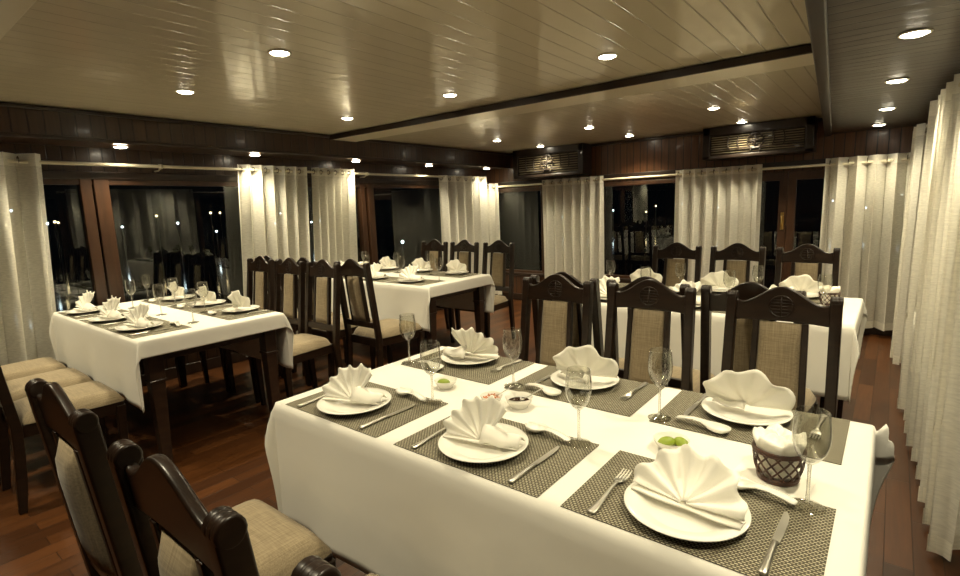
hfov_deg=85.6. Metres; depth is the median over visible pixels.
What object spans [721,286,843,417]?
dining chair
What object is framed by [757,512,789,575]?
table knife
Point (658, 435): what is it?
dish
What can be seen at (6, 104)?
trim
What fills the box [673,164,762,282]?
curtain
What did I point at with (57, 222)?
lamp
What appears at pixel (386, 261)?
napkin
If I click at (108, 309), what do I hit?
napkin
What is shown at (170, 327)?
table knife
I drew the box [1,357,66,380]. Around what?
dining chair
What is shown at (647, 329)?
dining chair
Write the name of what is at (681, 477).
folded napkin
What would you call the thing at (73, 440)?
dining chair
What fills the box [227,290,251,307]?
napkin
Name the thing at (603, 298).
dinner plate
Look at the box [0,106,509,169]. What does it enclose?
trim
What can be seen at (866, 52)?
ceiling
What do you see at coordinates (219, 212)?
lamp
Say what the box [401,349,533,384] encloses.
placemat
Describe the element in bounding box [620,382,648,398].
fork
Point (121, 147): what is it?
recessed light
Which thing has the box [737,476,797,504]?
spoon
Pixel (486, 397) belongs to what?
chili
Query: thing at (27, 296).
curtain
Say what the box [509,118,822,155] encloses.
trim
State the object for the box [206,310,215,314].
spoon
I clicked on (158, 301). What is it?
placemat
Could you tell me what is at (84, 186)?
window
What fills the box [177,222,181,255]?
lamp
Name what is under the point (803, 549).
placemat
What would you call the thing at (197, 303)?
dinner plate
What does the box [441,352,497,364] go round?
dinner plate
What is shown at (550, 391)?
spoon
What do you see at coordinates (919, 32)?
recessed light
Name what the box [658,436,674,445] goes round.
wedge
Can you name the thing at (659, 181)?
window
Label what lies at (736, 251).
dining chair
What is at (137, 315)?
napkin
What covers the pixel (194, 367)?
baseboard
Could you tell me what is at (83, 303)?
napkin
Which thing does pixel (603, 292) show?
napkin
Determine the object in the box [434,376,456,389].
dish
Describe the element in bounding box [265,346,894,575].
tablecloth
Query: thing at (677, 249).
dining chair
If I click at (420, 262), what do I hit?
napkin
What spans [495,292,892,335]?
baseboard
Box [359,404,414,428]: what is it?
table knife
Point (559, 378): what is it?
dinner plate
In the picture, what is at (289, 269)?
dining chair
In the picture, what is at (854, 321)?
tablecloth
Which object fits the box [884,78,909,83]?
recessed light
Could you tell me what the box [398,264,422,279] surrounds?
napkin
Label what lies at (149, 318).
placemat
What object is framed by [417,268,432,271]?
dinner plate
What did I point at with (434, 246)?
dining chair
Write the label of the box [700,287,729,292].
dinner plate
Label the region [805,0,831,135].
trim
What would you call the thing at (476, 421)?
folded napkin
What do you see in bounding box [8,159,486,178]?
curtain rod
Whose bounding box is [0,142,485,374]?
wall
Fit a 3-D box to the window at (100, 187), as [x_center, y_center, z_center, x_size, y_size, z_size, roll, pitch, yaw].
[-2.137,-0.363,5.087,0.080,1.340,2.637,5,11,38]
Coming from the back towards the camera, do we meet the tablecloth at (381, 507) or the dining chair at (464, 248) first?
the dining chair at (464, 248)
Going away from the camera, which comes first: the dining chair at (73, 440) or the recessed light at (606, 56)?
the dining chair at (73, 440)
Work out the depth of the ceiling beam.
3.44 m
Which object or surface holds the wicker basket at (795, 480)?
on the paper napkin at (746, 468)
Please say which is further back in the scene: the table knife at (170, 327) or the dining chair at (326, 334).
the dining chair at (326, 334)
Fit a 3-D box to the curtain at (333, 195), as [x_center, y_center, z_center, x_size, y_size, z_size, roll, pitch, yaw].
[-1.558,-0.377,5.597,0.115,1.790,0.648,5,11,38]
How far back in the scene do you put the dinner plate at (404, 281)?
4.46 m
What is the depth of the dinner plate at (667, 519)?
0.99 m
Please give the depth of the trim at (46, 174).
4.33 m
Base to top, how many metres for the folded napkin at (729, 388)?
0.125 m
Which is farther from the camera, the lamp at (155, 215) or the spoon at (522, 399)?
the lamp at (155, 215)
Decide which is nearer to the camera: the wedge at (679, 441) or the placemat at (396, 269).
the wedge at (679, 441)
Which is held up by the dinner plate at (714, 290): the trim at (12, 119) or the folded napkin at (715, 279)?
the folded napkin at (715, 279)
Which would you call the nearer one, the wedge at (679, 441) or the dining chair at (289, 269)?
the wedge at (679, 441)
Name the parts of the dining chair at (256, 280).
leg, leg, post, crest rail, panel, post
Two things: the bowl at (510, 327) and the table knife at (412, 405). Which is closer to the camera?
the table knife at (412, 405)
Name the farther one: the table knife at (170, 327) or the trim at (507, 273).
the trim at (507, 273)
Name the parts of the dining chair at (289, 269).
leg, leg, post, crest rail, panel, rail, post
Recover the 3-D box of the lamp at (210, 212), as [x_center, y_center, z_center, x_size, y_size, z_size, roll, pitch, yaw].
[-30.050,-5.399,58.502,0.220,6.310,0.209,5,11,38]
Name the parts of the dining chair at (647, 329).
post, panel, crest rail, post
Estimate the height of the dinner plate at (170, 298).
0.022 m
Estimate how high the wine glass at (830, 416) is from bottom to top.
0.200 m
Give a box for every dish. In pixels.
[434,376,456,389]
[653,431,689,448]
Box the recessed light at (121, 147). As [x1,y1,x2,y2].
[112,146,128,148]
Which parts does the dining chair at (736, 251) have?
post, panel, crest rail, post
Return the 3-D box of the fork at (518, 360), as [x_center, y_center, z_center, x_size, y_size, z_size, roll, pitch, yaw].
[0.102,0.300,2.013,0.025,0.010,0.196,5,11,39]
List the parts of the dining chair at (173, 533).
post, crest rail, panel, post, seat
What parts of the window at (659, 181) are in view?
sill rail, head rail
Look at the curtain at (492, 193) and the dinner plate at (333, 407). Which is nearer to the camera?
the dinner plate at (333, 407)
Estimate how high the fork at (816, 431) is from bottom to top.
0.010 m
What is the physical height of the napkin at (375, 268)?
0.132 m
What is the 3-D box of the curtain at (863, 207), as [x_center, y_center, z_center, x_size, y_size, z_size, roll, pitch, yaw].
[3.686,-0.427,4.962,0.742,1.645,0.184,5,11,38]
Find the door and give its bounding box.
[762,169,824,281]
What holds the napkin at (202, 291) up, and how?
on the dinner plate at (197, 303)
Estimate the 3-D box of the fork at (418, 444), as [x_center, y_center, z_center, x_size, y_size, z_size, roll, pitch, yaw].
[-0.117,0.399,1.425,0.025,0.010,0.196,5,11,37]
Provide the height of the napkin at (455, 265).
0.125 m
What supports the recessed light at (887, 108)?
in the ceiling at (866, 52)
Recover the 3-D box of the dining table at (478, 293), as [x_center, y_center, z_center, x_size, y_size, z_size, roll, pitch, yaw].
[-0.766,0.254,5.082,1.546,0.745,0.796,5,11,38]
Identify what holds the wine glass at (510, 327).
on the placemat at (608, 399)
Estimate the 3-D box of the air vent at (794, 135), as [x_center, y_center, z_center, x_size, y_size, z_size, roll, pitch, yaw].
[2.871,-1.528,5.363,1.020,0.327,0.246,5,11,38]
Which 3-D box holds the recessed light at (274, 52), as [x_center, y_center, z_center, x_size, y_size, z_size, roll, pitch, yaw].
[-0.947,-1.109,2.452,0.108,0.014,0.108,5,11,38]
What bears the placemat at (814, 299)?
on the tablecloth at (854, 321)
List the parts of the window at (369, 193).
head rail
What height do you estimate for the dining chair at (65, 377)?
1.032 m
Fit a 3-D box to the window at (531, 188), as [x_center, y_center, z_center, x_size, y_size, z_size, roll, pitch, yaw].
[0.892,-0.799,7.302,1.840,1.230,0.080,5,11,38]
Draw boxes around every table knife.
[100,321,125,325]
[129,327,171,335]
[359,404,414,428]
[507,446,559,482]
[535,373,552,382]
[684,393,707,414]
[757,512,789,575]
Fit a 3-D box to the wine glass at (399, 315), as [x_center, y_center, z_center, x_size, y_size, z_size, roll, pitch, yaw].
[-0.291,0.206,2.102,0.067,0.200,0.067,5,11,38]
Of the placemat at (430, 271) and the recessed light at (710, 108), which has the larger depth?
the placemat at (430, 271)
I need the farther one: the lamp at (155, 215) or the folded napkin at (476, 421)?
the lamp at (155, 215)
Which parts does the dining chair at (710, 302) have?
post, crest rail, panel, seat, seat frame, leg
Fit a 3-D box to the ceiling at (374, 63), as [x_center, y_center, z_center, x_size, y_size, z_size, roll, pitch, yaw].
[-0.292,-1.267,3.089,5.420,0.060,8.020,5,11,38]
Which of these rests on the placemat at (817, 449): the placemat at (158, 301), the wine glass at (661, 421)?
the wine glass at (661, 421)
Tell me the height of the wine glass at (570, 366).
0.200 m
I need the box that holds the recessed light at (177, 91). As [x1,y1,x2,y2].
[175,90,194,93]
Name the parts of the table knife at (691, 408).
blade, handle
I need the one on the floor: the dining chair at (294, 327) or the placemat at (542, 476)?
the dining chair at (294, 327)
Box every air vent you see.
[513,143,591,179]
[702,116,817,160]
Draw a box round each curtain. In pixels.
[0,152,55,364]
[237,164,310,356]
[311,168,357,266]
[439,175,489,273]
[487,183,501,294]
[542,176,603,282]
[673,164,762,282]
[819,152,910,330]
[890,123,926,364]
[897,73,959,561]
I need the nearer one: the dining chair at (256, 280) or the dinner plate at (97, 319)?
the dinner plate at (97, 319)
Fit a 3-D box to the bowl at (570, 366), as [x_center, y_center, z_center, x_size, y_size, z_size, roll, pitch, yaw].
[0.252,0.260,1.327,0.067,0.108,0.067,5,11,38]
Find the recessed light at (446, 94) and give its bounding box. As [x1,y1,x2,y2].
[442,93,457,96]
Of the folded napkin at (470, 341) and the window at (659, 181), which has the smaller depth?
the folded napkin at (470, 341)
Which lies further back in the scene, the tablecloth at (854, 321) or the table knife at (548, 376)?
the tablecloth at (854, 321)
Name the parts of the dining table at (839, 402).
leg, leg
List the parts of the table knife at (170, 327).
handle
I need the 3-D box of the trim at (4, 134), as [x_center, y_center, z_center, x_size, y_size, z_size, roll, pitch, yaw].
[-1.988,-1.185,4.465,0.032,0.026,7.820,5,11,38]
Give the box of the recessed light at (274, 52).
[268,49,291,56]
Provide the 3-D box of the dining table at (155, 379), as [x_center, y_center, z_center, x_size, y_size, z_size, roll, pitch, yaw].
[-2.114,0.540,3.537,1.546,0.745,0.796,5,11,38]
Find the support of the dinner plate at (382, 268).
on the placemat at (396, 269)
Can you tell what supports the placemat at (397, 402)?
on the tablecloth at (381, 507)
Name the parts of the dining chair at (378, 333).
post, crest rail, panel, rail, post, seat frame, seat, leg, leg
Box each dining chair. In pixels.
[0,365,128,514]
[0,368,92,484]
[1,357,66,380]
[25,378,335,575]
[106,439,379,575]
[199,256,280,391]
[223,257,311,402]
[253,259,342,404]
[255,255,334,372]
[291,555,341,575]
[297,257,374,377]
[334,259,423,367]
[421,239,449,328]
[424,240,478,342]
[454,240,515,343]
[519,274,593,366]
[530,272,624,378]
[604,279,696,390]
[606,276,714,392]
[652,242,701,285]
[700,282,817,413]
[709,243,765,285]
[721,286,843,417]
[774,244,840,407]
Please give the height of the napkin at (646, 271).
0.125 m
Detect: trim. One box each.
[0,0,36,39]
[0,102,509,154]
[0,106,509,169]
[0,132,510,168]
[42,170,487,184]
[329,43,812,139]
[487,152,909,185]
[506,272,662,282]
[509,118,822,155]
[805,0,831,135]
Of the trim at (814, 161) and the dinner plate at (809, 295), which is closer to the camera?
the dinner plate at (809, 295)
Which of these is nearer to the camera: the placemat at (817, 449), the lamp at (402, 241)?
the placemat at (817, 449)
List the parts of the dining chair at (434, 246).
post, crest rail, panel, post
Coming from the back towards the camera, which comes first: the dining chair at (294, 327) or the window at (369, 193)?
the window at (369, 193)
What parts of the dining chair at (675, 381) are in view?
post, rail, crest rail, post, seat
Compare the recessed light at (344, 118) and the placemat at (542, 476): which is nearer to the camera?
the placemat at (542, 476)
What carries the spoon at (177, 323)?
on the placemat at (166, 324)
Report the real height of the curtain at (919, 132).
1.835 m
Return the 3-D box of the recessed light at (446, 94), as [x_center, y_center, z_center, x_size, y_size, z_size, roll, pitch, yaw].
[-0.203,-1.296,3.491,0.108,0.014,0.108,5,11,38]
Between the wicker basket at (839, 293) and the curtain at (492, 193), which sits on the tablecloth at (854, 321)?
the wicker basket at (839, 293)
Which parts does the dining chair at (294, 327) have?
crest rail, post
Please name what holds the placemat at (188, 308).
on the tablecloth at (112, 359)
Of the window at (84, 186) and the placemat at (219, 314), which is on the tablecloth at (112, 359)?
the placemat at (219, 314)
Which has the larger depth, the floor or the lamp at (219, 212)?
the lamp at (219, 212)
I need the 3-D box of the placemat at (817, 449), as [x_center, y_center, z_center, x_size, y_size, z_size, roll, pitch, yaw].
[0.749,0.371,1.449,0.450,0.002,0.300,5,11,38]
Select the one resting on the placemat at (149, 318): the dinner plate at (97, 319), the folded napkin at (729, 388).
the dinner plate at (97, 319)
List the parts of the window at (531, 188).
head rail, sill rail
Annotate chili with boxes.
[483,393,498,398]
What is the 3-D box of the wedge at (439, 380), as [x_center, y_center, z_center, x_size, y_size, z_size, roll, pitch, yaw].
[-0.127,0.328,1.814,0.048,0.021,0.032,0,9,16]
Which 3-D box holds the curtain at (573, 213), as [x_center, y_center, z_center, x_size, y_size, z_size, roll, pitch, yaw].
[1.226,-0.630,6.894,0.910,1.635,0.129,5,11,38]
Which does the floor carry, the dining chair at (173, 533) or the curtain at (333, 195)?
the dining chair at (173, 533)
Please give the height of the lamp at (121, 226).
6.310 m
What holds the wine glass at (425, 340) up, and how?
on the placemat at (397, 402)
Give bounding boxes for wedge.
[437,379,449,382]
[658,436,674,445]
[674,437,687,445]
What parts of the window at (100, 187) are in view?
head rail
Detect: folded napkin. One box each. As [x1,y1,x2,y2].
[322,363,386,404]
[442,327,499,358]
[442,395,524,450]
[553,345,618,377]
[631,444,747,529]
[700,271,738,287]
[703,369,795,410]
[752,423,806,481]
[779,274,823,292]
[819,285,839,303]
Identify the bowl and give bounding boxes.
[399,315,415,340]
[420,340,440,375]
[480,391,502,400]
[503,327,521,359]
[505,391,532,409]
[565,366,591,409]
[648,347,672,387]
[792,406,831,464]
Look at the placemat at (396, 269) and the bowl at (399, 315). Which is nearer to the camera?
the bowl at (399, 315)
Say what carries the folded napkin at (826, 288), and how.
in the wicker basket at (839, 293)
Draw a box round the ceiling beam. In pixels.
[335,53,813,141]
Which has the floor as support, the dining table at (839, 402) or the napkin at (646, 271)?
the dining table at (839, 402)
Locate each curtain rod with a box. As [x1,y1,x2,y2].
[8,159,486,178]
[492,158,909,187]
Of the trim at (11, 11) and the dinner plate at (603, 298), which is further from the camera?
the dinner plate at (603, 298)
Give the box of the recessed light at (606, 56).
[597,53,617,59]
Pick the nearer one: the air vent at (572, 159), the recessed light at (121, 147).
the recessed light at (121, 147)
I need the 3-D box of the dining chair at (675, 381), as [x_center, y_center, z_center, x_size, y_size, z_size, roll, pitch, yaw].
[0.940,0.419,2.656,0.430,1.032,0.538,5,11,38]
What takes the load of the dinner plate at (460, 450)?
on the placemat at (542, 476)
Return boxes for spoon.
[169,321,180,325]
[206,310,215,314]
[396,387,425,400]
[418,360,443,369]
[520,388,542,400]
[525,383,561,395]
[525,421,570,440]
[676,415,730,433]
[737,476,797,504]
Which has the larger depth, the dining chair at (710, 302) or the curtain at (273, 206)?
the curtain at (273, 206)
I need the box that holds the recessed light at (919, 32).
[897,28,933,38]
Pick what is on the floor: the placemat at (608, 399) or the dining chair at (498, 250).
the dining chair at (498, 250)
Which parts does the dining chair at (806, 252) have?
post, panel, crest rail, post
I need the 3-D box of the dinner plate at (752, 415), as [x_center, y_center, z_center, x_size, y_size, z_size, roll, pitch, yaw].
[0.759,0.353,1.483,0.234,0.022,0.234,5,11,38]
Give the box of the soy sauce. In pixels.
[509,397,528,401]
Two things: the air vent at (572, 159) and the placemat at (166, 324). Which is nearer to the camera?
the placemat at (166, 324)
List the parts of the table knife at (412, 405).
handle, blade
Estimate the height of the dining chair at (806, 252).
1.032 m
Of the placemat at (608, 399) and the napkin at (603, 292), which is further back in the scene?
the napkin at (603, 292)
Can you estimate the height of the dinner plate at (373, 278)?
0.022 m
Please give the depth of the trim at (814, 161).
6.12 m
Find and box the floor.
[0,299,959,575]
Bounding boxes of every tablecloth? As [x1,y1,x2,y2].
[49,297,293,412]
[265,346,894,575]
[326,271,494,330]
[582,283,867,403]
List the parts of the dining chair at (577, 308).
post, crest rail, panel, post, seat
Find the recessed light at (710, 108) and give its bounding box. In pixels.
[707,107,720,109]
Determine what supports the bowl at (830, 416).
on the wine glass at (830, 416)
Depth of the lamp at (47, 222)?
46.80 m
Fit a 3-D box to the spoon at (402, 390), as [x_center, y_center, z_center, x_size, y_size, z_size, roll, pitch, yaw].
[-0.228,0.353,1.717,0.050,0.022,0.148,-10,12,-42]
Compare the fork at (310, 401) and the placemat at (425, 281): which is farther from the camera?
the placemat at (425, 281)
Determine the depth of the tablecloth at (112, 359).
3.12 m
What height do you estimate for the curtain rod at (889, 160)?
0.055 m
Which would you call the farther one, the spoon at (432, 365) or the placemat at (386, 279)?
the placemat at (386, 279)
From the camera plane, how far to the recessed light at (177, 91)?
3.11 m
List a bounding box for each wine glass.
[399,315,417,364]
[420,340,440,400]
[503,327,522,388]
[565,366,591,443]
[648,347,672,422]
[788,406,831,508]
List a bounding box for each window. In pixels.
[43,179,107,305]
[92,179,369,302]
[365,184,438,264]
[498,187,604,273]
[604,178,675,280]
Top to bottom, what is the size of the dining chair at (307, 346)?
1.032 m
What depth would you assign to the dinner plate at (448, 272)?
4.97 m
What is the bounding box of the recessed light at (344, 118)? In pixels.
[341,117,353,119]
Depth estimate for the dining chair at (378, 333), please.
3.96 m
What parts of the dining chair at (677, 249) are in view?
post, panel, crest rail, post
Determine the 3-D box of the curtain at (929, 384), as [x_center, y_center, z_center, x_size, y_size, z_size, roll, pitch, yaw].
[2.231,-0.043,2.486,0.181,1.865,1.832,4,11,36]
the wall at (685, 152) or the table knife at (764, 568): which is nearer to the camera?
the table knife at (764, 568)
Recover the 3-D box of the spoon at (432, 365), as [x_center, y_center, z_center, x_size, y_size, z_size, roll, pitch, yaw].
[-0.196,0.302,2.042,0.050,0.022,0.148,-10,12,-42]
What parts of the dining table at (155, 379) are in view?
leg, leg, leg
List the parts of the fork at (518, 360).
handle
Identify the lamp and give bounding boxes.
[47,222,54,265]
[53,221,61,263]
[57,222,63,255]
[121,226,125,252]
[155,215,160,251]
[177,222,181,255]
[210,212,214,251]
[219,212,223,248]
[401,240,403,261]
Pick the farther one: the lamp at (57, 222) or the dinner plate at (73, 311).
the lamp at (57, 222)
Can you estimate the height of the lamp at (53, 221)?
6.310 m
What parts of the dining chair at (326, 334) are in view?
post, crest rail, panel, post, seat frame, seat, leg, leg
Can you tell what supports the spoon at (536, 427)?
on the placemat at (542, 476)
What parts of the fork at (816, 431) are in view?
handle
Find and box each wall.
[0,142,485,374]
[486,121,915,292]
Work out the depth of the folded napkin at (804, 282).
3.16 m
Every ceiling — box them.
[0,0,821,152]
[827,0,959,133]
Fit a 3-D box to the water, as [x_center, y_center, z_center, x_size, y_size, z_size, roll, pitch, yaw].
[8.764,-3.530,45.647,280.000,0.001,320.000,5,11,38]
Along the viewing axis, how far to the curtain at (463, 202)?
7.23 m
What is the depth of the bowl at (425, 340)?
1.64 m
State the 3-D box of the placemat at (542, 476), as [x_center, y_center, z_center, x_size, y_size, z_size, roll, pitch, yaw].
[0.038,0.411,1.361,0.450,0.002,0.300,5,11,38]
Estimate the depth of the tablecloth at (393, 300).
4.54 m
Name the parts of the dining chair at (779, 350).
post, panel, crest rail, post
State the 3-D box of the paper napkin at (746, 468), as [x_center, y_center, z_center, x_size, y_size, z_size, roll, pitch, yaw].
[0.645,0.422,1.147,0.110,0.001,0.150,-11,12,-44]
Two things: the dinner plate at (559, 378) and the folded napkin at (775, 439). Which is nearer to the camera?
the folded napkin at (775, 439)
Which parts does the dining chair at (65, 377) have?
seat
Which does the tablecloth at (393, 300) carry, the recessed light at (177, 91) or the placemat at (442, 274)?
the placemat at (442, 274)
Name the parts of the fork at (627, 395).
handle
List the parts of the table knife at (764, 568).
handle, blade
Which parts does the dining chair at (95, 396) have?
post, post, seat frame, seat, leg, leg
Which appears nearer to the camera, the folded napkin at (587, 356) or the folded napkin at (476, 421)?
the folded napkin at (476, 421)
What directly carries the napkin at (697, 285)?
on the dinner plate
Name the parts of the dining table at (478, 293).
leg, leg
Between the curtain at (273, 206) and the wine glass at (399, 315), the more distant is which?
the curtain at (273, 206)
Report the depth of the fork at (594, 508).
1.09 m
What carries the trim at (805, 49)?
attached to the ceiling at (374, 63)
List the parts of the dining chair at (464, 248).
leg, post, crest rail, panel, post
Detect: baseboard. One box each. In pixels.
[141,308,443,386]
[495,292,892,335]
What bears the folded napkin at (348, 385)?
on the dinner plate at (333, 407)
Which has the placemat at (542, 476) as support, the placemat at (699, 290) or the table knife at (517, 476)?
the table knife at (517, 476)
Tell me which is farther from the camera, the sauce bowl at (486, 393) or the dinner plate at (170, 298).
the dinner plate at (170, 298)
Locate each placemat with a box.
[58,309,128,319]
[79,312,157,328]
[105,319,191,338]
[142,297,201,305]
[167,302,232,312]
[198,308,274,319]
[286,382,447,437]
[363,276,402,281]
[379,268,400,272]
[385,279,442,285]
[394,416,598,497]
[397,270,444,274]
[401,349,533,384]
[428,272,478,277]
[504,365,664,416]
[560,450,835,575]
[619,283,673,287]
[649,390,849,464]
[696,306,725,313]
[697,288,720,294]
[809,297,819,303]
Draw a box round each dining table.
[142,330,279,461]
[426,286,484,350]
[821,397,843,418]
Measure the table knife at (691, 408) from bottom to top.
0.008 m
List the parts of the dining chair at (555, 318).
post, panel, crest rail, post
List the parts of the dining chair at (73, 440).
crest rail, post, panel, rail, post, seat, seat frame, leg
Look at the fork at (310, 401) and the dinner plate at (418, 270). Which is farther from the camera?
the dinner plate at (418, 270)
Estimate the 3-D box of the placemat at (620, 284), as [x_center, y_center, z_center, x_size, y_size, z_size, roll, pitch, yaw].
[1.183,-0.003,3.778,0.450,0.002,0.300,5,11,38]
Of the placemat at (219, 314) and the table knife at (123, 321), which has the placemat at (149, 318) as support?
the table knife at (123, 321)
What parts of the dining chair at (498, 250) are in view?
leg, seat frame, post, leg, panel, crest rail, seat, rail, post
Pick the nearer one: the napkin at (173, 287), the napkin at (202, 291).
the napkin at (202, 291)
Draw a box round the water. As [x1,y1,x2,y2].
[49,208,821,311]
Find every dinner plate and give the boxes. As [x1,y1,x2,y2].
[65,306,101,313]
[88,313,129,321]
[115,321,162,330]
[160,294,194,300]
[189,299,225,306]
[221,305,259,312]
[316,387,391,414]
[363,275,387,279]
[381,266,398,269]
[397,278,423,282]
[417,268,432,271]
[438,423,528,462]
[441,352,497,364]
[444,271,468,274]
[550,370,618,389]
[600,296,606,300]
[624,482,751,541]
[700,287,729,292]
[701,397,792,425]
[807,293,818,298]
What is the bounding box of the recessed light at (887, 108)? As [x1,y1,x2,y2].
[878,107,896,110]
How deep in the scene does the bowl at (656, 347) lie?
1.46 m
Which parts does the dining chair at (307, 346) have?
leg, leg, seat frame, post, seat, rail, panel, crest rail, post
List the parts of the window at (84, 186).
head rail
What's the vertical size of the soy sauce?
0.001 m
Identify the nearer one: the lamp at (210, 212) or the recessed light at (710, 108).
the recessed light at (710, 108)
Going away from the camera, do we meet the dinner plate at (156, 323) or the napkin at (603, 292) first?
the dinner plate at (156, 323)
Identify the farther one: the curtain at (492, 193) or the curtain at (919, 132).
the curtain at (492, 193)
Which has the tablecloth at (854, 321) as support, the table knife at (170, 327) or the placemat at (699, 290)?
the placemat at (699, 290)
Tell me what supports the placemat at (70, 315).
on the tablecloth at (112, 359)
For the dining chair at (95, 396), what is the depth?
2.67 m
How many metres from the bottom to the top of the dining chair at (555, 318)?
1.032 m
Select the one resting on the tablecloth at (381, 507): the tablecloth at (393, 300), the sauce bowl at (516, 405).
the sauce bowl at (516, 405)
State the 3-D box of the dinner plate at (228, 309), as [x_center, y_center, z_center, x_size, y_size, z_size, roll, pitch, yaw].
[-1.570,0.142,3.407,0.234,0.022,0.234,5,11,38]
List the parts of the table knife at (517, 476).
handle, blade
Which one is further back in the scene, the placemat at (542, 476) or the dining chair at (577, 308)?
the dining chair at (577, 308)
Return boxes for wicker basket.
[751,440,807,486]
[818,291,840,305]
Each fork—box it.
[297,394,324,406]
[411,427,445,448]
[490,359,521,371]
[587,468,631,513]
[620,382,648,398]
[809,414,826,439]
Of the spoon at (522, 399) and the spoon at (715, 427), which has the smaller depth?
the spoon at (715, 427)
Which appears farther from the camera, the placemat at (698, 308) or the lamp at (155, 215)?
the lamp at (155, 215)
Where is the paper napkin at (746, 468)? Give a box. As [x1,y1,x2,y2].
[734,459,816,499]
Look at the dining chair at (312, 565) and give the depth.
0.54 m

